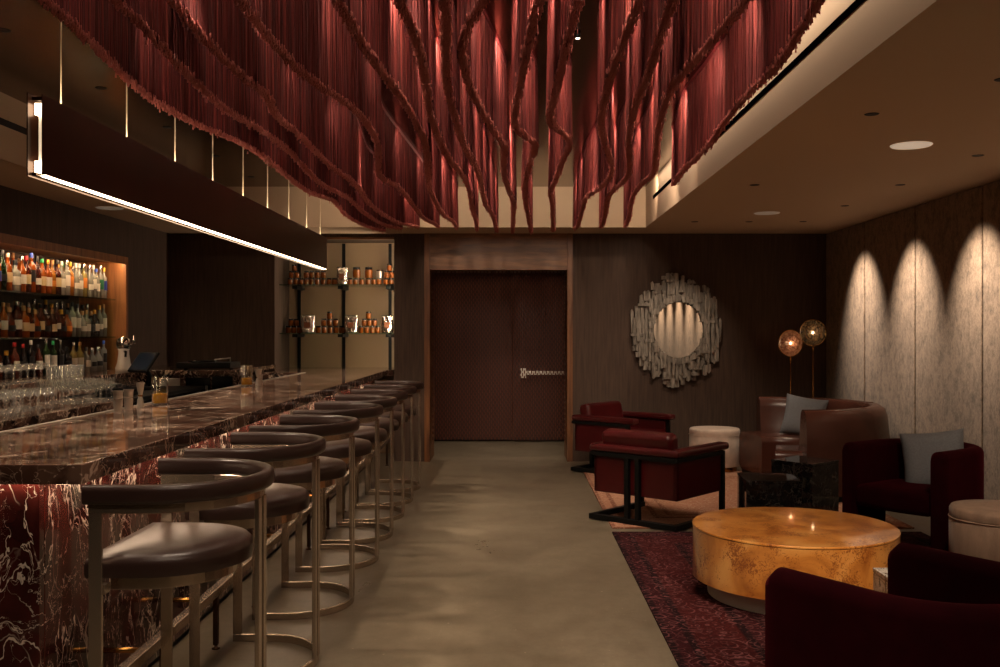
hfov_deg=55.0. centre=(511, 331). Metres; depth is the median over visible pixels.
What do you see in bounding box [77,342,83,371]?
liquor bottle
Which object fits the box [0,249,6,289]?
liquor bottle
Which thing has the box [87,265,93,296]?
liquor bottle
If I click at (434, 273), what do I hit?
door frame
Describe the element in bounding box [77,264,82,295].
liquor bottle
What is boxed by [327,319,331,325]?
jar
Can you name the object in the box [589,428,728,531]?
leather armchair
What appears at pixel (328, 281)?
jar
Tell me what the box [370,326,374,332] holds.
jar
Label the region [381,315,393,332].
bag
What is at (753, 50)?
curtain
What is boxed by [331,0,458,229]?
curtain
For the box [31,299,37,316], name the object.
liquor bottle
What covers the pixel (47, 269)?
liquor bottle
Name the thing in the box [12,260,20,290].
liquor bottle
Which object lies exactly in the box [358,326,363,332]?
jar
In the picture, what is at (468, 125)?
curtain
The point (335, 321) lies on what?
jar
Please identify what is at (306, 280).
jar
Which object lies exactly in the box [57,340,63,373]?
liquor bottle
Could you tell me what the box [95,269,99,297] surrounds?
liquor bottle
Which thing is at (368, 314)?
jar
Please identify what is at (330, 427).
bar stool
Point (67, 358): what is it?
liquor bottle
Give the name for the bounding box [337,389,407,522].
bar stool
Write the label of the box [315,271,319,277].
jar
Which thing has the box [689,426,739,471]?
ottoman
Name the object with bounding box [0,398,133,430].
countertop
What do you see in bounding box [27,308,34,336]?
liquor bottle
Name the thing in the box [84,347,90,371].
liquor bottle
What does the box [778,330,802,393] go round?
floor lamp
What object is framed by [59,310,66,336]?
liquor bottle
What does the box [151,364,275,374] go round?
countertop
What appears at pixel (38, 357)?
liquor bottle
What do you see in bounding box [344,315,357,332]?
bag
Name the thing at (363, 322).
jar
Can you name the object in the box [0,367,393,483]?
countertop
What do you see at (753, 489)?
side table
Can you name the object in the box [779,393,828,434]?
throw pillow
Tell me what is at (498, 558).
floor
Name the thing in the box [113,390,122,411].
metal cup
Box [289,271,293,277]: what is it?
jar
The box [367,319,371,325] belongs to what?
jar
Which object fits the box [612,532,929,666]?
oriental rug
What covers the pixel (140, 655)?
rail
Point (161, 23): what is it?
curtain
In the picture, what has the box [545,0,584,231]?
curtain
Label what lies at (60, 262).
liquor bottle
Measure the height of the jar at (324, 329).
0.085 m
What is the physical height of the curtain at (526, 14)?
0.552 m
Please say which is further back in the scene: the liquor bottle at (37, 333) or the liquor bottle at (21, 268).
the liquor bottle at (37, 333)
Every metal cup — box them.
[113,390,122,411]
[123,389,133,409]
[257,374,262,385]
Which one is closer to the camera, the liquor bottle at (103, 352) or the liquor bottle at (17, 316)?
the liquor bottle at (17, 316)
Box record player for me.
[176,357,239,368]
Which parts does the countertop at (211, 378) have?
drawer, fridge door, fridge door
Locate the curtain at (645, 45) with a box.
[599,0,679,227]
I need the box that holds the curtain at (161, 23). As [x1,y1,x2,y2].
[108,0,402,230]
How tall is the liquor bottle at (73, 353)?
0.280 m
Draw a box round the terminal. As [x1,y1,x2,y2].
[127,352,160,389]
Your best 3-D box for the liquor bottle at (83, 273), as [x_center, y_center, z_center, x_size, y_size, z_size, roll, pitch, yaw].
[-4.109,-0.490,9.208,0.068,0.319,0.067,0,0,0]
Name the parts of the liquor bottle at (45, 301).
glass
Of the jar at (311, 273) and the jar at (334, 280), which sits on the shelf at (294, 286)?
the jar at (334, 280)
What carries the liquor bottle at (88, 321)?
on the niche shelf at (102, 336)
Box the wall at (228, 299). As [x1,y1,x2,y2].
[170,234,825,460]
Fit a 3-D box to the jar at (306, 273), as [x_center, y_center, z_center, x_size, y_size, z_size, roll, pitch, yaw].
[-2.463,-0.683,11.500,0.063,0.083,0.062,0,0,0]
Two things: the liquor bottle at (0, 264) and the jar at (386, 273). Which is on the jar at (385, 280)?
the jar at (386, 273)
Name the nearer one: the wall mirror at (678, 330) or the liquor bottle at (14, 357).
the liquor bottle at (14, 357)
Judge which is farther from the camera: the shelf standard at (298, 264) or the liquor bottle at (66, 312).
the shelf standard at (298, 264)
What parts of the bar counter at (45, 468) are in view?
panel, panel, edge trim, panel, panel, panel, panel, panel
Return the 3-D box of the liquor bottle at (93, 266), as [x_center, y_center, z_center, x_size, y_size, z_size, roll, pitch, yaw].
[-4.093,-0.489,9.383,0.067,0.317,0.067,0,0,27]
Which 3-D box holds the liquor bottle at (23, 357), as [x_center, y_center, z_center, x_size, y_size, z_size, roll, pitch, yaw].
[-4.020,0.241,7.890,0.069,0.277,0.068,0,0,21]
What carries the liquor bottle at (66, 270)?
on the niche shelf at (44, 296)
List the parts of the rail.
rail post, rail post, rail post, rail post, rail post, rail post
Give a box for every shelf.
[0,290,107,299]
[0,336,108,340]
[280,284,393,289]
[292,334,393,336]
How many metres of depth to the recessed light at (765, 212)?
9.14 m
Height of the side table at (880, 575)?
0.340 m
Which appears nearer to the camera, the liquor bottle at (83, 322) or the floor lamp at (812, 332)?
the liquor bottle at (83, 322)
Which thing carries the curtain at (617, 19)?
hanging from the ceiling at (29, 53)
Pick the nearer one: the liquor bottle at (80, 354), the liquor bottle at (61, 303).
the liquor bottle at (80, 354)
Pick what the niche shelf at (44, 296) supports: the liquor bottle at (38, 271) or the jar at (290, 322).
the liquor bottle at (38, 271)
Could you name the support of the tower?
on the countertop at (21, 418)
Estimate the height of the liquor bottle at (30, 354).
0.307 m
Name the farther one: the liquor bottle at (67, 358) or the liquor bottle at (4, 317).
the liquor bottle at (67, 358)
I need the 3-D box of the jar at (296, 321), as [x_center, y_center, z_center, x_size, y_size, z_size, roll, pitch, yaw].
[-2.583,-0.110,11.500,0.064,0.085,0.063,0,0,0]
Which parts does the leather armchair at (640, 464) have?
panel, post, frame, panel, post, panel, arm frame, post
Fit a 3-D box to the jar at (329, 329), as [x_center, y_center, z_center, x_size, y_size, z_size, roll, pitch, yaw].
[-2.179,-0.025,11.500,0.064,0.085,0.063,0,0,0]
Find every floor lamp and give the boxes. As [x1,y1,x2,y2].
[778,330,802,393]
[799,319,826,396]
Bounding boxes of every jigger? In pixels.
[136,382,144,407]
[255,369,261,384]
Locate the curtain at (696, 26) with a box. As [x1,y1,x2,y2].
[623,0,752,228]
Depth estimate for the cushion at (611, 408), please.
10.43 m
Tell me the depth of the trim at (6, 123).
6.44 m
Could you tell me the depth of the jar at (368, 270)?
11.46 m
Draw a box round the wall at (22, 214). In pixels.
[0,185,169,365]
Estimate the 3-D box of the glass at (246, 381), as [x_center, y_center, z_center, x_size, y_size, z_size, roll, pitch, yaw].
[-2.150,0.356,7.780,0.096,0.168,0.096,0,0,0]
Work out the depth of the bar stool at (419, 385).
9.15 m
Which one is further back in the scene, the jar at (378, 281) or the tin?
the tin
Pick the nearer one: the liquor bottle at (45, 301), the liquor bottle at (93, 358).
the liquor bottle at (45, 301)
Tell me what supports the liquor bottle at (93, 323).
on the niche shelf at (102, 336)
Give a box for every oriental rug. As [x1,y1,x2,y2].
[583,470,913,528]
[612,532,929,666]
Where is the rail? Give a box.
[103,437,389,666]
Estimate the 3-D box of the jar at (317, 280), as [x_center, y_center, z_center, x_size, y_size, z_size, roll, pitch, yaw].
[-2.330,-0.598,11.500,0.063,0.083,0.062,0,0,0]
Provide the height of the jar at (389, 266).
0.083 m
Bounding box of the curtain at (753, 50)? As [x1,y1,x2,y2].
[671,0,824,185]
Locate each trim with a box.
[0,117,26,134]
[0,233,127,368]
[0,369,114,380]
[325,236,393,238]
[653,0,864,198]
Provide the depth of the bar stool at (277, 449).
4.23 m
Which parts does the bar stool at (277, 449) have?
leg, leg, seat, seat frame, rail, leg, leg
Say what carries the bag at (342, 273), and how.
on the shelf at (294, 286)
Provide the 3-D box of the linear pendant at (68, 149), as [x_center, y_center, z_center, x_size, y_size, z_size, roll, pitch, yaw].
[-1.847,-1.085,6.574,0.055,0.970,5.732,0,0,0]
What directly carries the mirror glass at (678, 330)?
attached to the wall mirror at (678, 330)
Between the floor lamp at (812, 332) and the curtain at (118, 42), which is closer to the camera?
the curtain at (118, 42)
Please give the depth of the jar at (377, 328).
11.47 m
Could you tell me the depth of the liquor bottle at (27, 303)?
8.42 m
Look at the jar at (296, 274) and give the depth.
11.48 m
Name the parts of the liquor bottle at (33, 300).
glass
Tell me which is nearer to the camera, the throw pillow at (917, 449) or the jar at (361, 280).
the throw pillow at (917, 449)
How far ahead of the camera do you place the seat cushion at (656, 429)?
10.38 m
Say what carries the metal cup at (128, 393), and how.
on the bar counter at (45, 468)
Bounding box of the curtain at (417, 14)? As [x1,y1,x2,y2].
[391,0,478,231]
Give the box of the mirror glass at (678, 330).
[654,302,702,357]
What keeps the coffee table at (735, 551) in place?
on the oriental rug at (698, 629)
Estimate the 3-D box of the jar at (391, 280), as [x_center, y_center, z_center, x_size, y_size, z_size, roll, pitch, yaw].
[-1.445,-0.598,11.500,0.063,0.083,0.062,0,0,0]
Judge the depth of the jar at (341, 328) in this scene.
11.47 m
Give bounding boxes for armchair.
[571,401,674,472]
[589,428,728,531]
[739,396,889,501]
[765,542,999,666]
[842,438,983,550]
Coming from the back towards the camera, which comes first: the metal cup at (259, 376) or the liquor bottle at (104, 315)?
the liquor bottle at (104, 315)
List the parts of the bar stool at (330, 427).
leg, leg, seat, seat frame, rail, leg, leg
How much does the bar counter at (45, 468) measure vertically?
1.064 m
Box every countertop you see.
[0,364,175,430]
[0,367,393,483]
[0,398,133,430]
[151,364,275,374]
[151,364,275,390]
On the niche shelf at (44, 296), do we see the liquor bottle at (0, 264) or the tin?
the liquor bottle at (0, 264)
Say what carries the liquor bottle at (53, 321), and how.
on the niche shelf at (102, 336)
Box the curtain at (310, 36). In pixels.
[234,0,439,227]
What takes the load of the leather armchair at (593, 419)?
on the oriental rug at (654, 510)
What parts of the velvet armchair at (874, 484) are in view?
seat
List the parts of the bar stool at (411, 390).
leg, leg, seat, leg, leg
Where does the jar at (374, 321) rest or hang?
on the jar at (372, 329)
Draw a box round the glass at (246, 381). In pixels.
[241,365,252,385]
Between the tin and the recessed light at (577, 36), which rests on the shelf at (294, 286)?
the tin
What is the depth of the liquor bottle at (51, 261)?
8.55 m
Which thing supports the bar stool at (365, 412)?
on the floor
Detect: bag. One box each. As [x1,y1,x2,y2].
[301,315,314,332]
[337,267,347,283]
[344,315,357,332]
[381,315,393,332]
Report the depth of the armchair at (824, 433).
8.59 m
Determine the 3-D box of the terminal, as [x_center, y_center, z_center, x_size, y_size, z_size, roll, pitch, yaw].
[-3.341,0.359,8.748,0.280,0.342,0.185,0,0,34]
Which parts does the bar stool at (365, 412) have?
leg, leg, seat, seat frame, rail, leg, leg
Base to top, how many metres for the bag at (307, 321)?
0.210 m
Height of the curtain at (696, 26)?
0.551 m
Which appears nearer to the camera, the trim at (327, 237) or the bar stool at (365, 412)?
the bar stool at (365, 412)
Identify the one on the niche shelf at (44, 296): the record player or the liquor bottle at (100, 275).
the liquor bottle at (100, 275)
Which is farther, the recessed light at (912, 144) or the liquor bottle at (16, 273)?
the liquor bottle at (16, 273)
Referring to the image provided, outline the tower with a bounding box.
[115,336,135,371]
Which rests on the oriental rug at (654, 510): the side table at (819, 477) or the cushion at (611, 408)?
the side table at (819, 477)
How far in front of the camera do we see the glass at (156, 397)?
5.75 m
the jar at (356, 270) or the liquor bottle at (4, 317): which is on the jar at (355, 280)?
the jar at (356, 270)
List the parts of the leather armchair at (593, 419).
post, panel, arm frame, panel, post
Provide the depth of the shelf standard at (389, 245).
11.81 m
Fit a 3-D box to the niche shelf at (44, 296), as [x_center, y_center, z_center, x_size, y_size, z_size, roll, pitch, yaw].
[-4.223,-0.315,7.145,0.375,0.030,5.250,0,0,0]
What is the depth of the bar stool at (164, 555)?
3.18 m
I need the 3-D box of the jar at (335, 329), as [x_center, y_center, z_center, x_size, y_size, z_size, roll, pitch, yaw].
[-2.107,-0.025,11.500,0.064,0.085,0.063,0,0,0]
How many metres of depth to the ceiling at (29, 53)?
6.33 m
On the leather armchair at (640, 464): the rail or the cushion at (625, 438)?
the cushion at (625, 438)
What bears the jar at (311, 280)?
on the shelf at (294, 286)
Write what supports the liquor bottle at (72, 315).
on the niche shelf at (102, 336)
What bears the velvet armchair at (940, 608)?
on the oriental rug at (698, 629)
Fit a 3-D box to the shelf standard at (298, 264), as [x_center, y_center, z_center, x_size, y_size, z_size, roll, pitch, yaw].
[-2.620,-0.319,11.814,0.040,1.522,0.012,0,0,0]
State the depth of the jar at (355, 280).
11.47 m
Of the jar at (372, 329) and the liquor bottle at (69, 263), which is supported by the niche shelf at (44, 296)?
the liquor bottle at (69, 263)
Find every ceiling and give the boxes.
[0,0,729,186]
[0,0,999,233]
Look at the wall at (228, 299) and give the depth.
11.08 m
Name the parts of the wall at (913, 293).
wall panel, wall panel, wall panel, wall panel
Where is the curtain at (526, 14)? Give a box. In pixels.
[510,0,548,234]
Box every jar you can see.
[286,326,290,332]
[288,278,292,283]
[288,319,293,325]
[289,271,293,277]
[291,326,295,332]
[292,264,296,270]
[293,278,297,283]
[294,271,299,277]
[294,319,298,325]
[298,278,303,283]
[304,271,308,277]
[304,278,308,283]
[309,271,313,277]
[309,278,313,283]
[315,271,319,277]
[315,278,319,283]
[316,326,320,332]
[321,271,325,277]
[321,278,325,283]
[321,319,325,325]
[322,326,326,332]
[326,278,331,283]
[327,312,331,318]
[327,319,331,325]
[327,326,332,332]
[332,278,336,283]
[333,319,337,325]
[333,326,338,332]
[339,326,343,332]
[353,267,360,277]
[353,278,357,283]
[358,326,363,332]
[359,278,363,283]
[361,319,366,325]
[364,326,368,332]
[365,267,372,277]
[366,312,370,318]
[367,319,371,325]
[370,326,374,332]
[371,278,375,283]
[372,319,376,325]
[375,326,379,332]
[376,278,381,283]
[383,278,387,283]
[384,271,388,277]
[387,264,391,270]
[389,278,393,283]
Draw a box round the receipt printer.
[95,380,137,396]
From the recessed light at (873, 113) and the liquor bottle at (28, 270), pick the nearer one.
the recessed light at (873, 113)
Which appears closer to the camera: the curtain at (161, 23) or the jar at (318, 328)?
the curtain at (161, 23)
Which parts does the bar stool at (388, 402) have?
leg, leg, seat, rail, leg, leg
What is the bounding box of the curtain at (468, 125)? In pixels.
[437,0,498,232]
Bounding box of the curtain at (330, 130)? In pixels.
[166,0,419,228]
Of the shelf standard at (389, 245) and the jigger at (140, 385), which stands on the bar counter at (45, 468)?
the jigger at (140, 385)
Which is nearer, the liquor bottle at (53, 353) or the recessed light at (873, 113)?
the recessed light at (873, 113)
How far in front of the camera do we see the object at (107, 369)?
8.40 m
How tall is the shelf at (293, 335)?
0.050 m
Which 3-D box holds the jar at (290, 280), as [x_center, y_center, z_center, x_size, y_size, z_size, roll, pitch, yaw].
[-2.657,-0.598,11.500,0.063,0.083,0.062,0,0,0]
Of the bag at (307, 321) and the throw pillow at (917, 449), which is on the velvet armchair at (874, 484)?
the throw pillow at (917, 449)
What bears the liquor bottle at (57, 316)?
on the niche shelf at (102, 336)
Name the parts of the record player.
platter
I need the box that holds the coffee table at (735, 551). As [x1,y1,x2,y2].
[692,507,900,613]
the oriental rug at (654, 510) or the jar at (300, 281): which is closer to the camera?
the oriental rug at (654, 510)
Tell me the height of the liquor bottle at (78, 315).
0.310 m
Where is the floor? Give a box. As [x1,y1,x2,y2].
[151,441,929,666]
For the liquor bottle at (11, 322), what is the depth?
7.82 m
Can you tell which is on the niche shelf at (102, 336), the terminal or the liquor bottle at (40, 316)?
the liquor bottle at (40, 316)
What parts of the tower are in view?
tap handle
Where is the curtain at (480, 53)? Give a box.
[456,0,516,233]
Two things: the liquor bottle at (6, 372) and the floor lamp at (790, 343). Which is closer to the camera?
the liquor bottle at (6, 372)
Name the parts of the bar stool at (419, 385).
leg, leg, seat, leg, leg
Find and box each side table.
[737,472,801,507]
[771,455,838,511]
[873,568,887,592]
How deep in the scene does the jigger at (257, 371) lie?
7.93 m
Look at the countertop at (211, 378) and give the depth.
9.40 m
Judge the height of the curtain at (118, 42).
0.545 m
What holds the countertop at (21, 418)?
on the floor
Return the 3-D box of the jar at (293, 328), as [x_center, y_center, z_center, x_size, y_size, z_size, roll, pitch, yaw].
[-2.615,-0.025,11.500,0.064,0.085,0.063,0,0,0]
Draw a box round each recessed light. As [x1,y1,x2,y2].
[0,28,10,32]
[95,206,123,209]
[575,32,580,38]
[754,211,779,214]
[864,112,879,115]
[890,141,932,149]
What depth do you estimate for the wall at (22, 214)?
9.49 m
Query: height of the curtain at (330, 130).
0.544 m
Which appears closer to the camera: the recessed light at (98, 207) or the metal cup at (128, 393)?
the metal cup at (128, 393)
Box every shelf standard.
[297,263,300,366]
[342,244,345,366]
[388,244,391,366]
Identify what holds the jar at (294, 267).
on the jar at (291, 273)
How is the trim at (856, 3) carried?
attached to the ceiling at (929, 69)
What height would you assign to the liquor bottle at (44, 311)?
0.246 m
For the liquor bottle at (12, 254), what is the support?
on the niche shelf at (44, 296)
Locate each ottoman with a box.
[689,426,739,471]
[948,499,999,561]
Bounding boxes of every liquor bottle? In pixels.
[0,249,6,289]
[0,264,1,289]
[0,302,7,337]
[0,355,1,379]
[2,351,12,379]
[5,253,12,290]
[7,307,15,337]
[10,253,17,268]
[10,342,19,378]
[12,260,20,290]
[12,301,21,337]
[18,256,26,291]
[19,344,27,377]
[21,306,29,336]
[24,256,30,291]
[26,302,31,316]
[26,340,34,376]
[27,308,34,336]
[28,253,35,292]
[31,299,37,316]
[32,309,40,336]
[35,256,41,292]
[35,344,42,375]
[37,304,44,336]
[40,259,46,292]
[42,309,50,336]
[42,339,49,375]
[44,300,49,317]
[45,260,51,293]
[48,309,56,336]
[50,260,55,293]
[50,341,56,374]
[54,260,61,294]
[54,302,60,336]
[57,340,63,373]
[59,261,65,294]
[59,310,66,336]
[60,302,64,317]
[63,260,70,294]
[64,310,71,336]
[64,347,71,373]
[68,262,73,295]
[68,302,75,336]
[70,342,77,372]
[73,263,79,295]
[75,304,80,336]
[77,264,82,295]
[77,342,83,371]
[80,311,86,336]
[81,264,86,296]
[84,310,90,336]
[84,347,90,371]
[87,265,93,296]
[89,311,95,336]
[90,348,96,370]
[92,265,96,297]
[92,310,99,336]
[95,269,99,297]
[95,347,102,370]
[96,305,102,336]
[98,266,103,297]
[100,340,106,369]
[101,304,106,335]
[102,268,106,297]
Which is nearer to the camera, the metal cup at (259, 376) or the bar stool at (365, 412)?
the bar stool at (365, 412)
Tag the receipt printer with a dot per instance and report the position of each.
(107, 389)
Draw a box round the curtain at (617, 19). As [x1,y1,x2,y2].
[572,0,645,230]
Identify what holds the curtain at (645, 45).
hanging from the ceiling at (29, 53)
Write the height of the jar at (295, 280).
0.083 m
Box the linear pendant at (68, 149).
[27,22,326,269]
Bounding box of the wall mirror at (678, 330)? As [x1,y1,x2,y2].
[630,272,721,387]
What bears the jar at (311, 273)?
on the jar at (311, 280)
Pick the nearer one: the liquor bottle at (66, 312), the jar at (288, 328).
the liquor bottle at (66, 312)
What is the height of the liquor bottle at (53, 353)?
0.300 m
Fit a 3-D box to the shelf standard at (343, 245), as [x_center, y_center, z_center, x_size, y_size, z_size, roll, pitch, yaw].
[-2.070,-0.319,11.814,0.040,1.522,0.012,0,0,0]
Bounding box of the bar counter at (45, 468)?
[0,367,393,666]
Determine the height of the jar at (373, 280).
0.083 m
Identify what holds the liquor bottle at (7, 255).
on the niche shelf at (44, 296)
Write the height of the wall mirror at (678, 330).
1.330 m
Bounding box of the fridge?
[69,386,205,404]
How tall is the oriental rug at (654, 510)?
0.009 m
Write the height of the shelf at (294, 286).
0.050 m
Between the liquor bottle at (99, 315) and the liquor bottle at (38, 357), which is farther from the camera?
the liquor bottle at (99, 315)
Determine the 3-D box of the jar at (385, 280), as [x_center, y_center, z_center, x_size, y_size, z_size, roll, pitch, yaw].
[-1.513,-0.598,11.500,0.063,0.083,0.062,0,0,0]
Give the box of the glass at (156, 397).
[151,376,167,404]
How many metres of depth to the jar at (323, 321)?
11.47 m
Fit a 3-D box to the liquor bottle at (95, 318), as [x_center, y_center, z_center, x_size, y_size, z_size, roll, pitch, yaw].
[-4.107,-0.082,9.440,0.081,0.264,0.081,0,0,12]
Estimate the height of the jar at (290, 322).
0.085 m
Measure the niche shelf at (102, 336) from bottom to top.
0.030 m
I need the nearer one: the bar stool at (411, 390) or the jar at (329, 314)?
the bar stool at (411, 390)
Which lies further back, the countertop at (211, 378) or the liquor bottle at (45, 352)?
the countertop at (211, 378)
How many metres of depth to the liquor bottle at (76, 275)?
8.99 m
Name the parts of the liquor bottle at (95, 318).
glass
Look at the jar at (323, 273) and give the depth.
11.47 m
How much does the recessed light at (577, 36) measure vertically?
0.029 m
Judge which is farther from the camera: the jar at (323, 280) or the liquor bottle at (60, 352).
the jar at (323, 280)
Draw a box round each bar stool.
[81,458,274,666]
[184,432,325,666]
[249,415,359,619]
[293,402,382,571]
[318,395,396,544]
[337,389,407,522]
[357,385,416,505]
[365,381,423,491]
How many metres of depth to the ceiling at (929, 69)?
6.29 m
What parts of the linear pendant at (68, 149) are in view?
suspension rod, suspension rod, suspension rod, panel, suspension rod, suspension rod, suspension rod, suspension rod, suspension rod, suspension rod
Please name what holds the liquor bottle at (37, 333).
on the niche shelf at (102, 336)
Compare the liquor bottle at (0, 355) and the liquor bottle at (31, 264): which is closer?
the liquor bottle at (0, 355)
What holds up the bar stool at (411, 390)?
on the floor
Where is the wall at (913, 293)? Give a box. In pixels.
[826,180,999,499]
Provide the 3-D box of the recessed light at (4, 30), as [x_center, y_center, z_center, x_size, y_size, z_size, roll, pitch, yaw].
[-2.650,-1.571,5.000,0.076,0.007,0.076,0,0,0]
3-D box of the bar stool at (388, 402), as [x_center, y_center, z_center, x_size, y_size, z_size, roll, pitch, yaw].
[-1.114,0.994,7.060,0.532,1.012,0.698,0,0,0]
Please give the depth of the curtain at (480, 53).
4.79 m
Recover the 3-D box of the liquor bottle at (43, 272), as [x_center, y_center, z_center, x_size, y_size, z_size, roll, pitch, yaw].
[-4.096,-0.482,8.365,0.076,0.304,0.075,0,0,3]
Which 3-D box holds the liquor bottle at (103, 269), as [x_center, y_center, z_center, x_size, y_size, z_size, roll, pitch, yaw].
[-4.107,-0.486,9.657,0.066,0.312,0.066,0,0,7]
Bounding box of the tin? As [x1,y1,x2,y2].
[376,270,382,283]
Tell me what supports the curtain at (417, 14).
hanging from the ceiling at (29, 53)
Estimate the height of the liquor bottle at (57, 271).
0.313 m
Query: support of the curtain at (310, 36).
hanging from the ceiling at (29, 53)
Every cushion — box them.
[580,401,622,422]
[602,428,677,449]
[631,427,664,431]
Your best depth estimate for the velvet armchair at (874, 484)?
6.36 m
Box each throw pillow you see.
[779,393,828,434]
[899,428,963,483]
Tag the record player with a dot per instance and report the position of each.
(215, 363)
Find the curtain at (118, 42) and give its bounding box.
[38,0,385,233]
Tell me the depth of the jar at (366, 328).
11.47 m
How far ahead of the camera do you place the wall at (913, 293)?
8.38 m
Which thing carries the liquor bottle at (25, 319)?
on the niche shelf at (102, 336)
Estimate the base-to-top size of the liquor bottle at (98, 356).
0.232 m

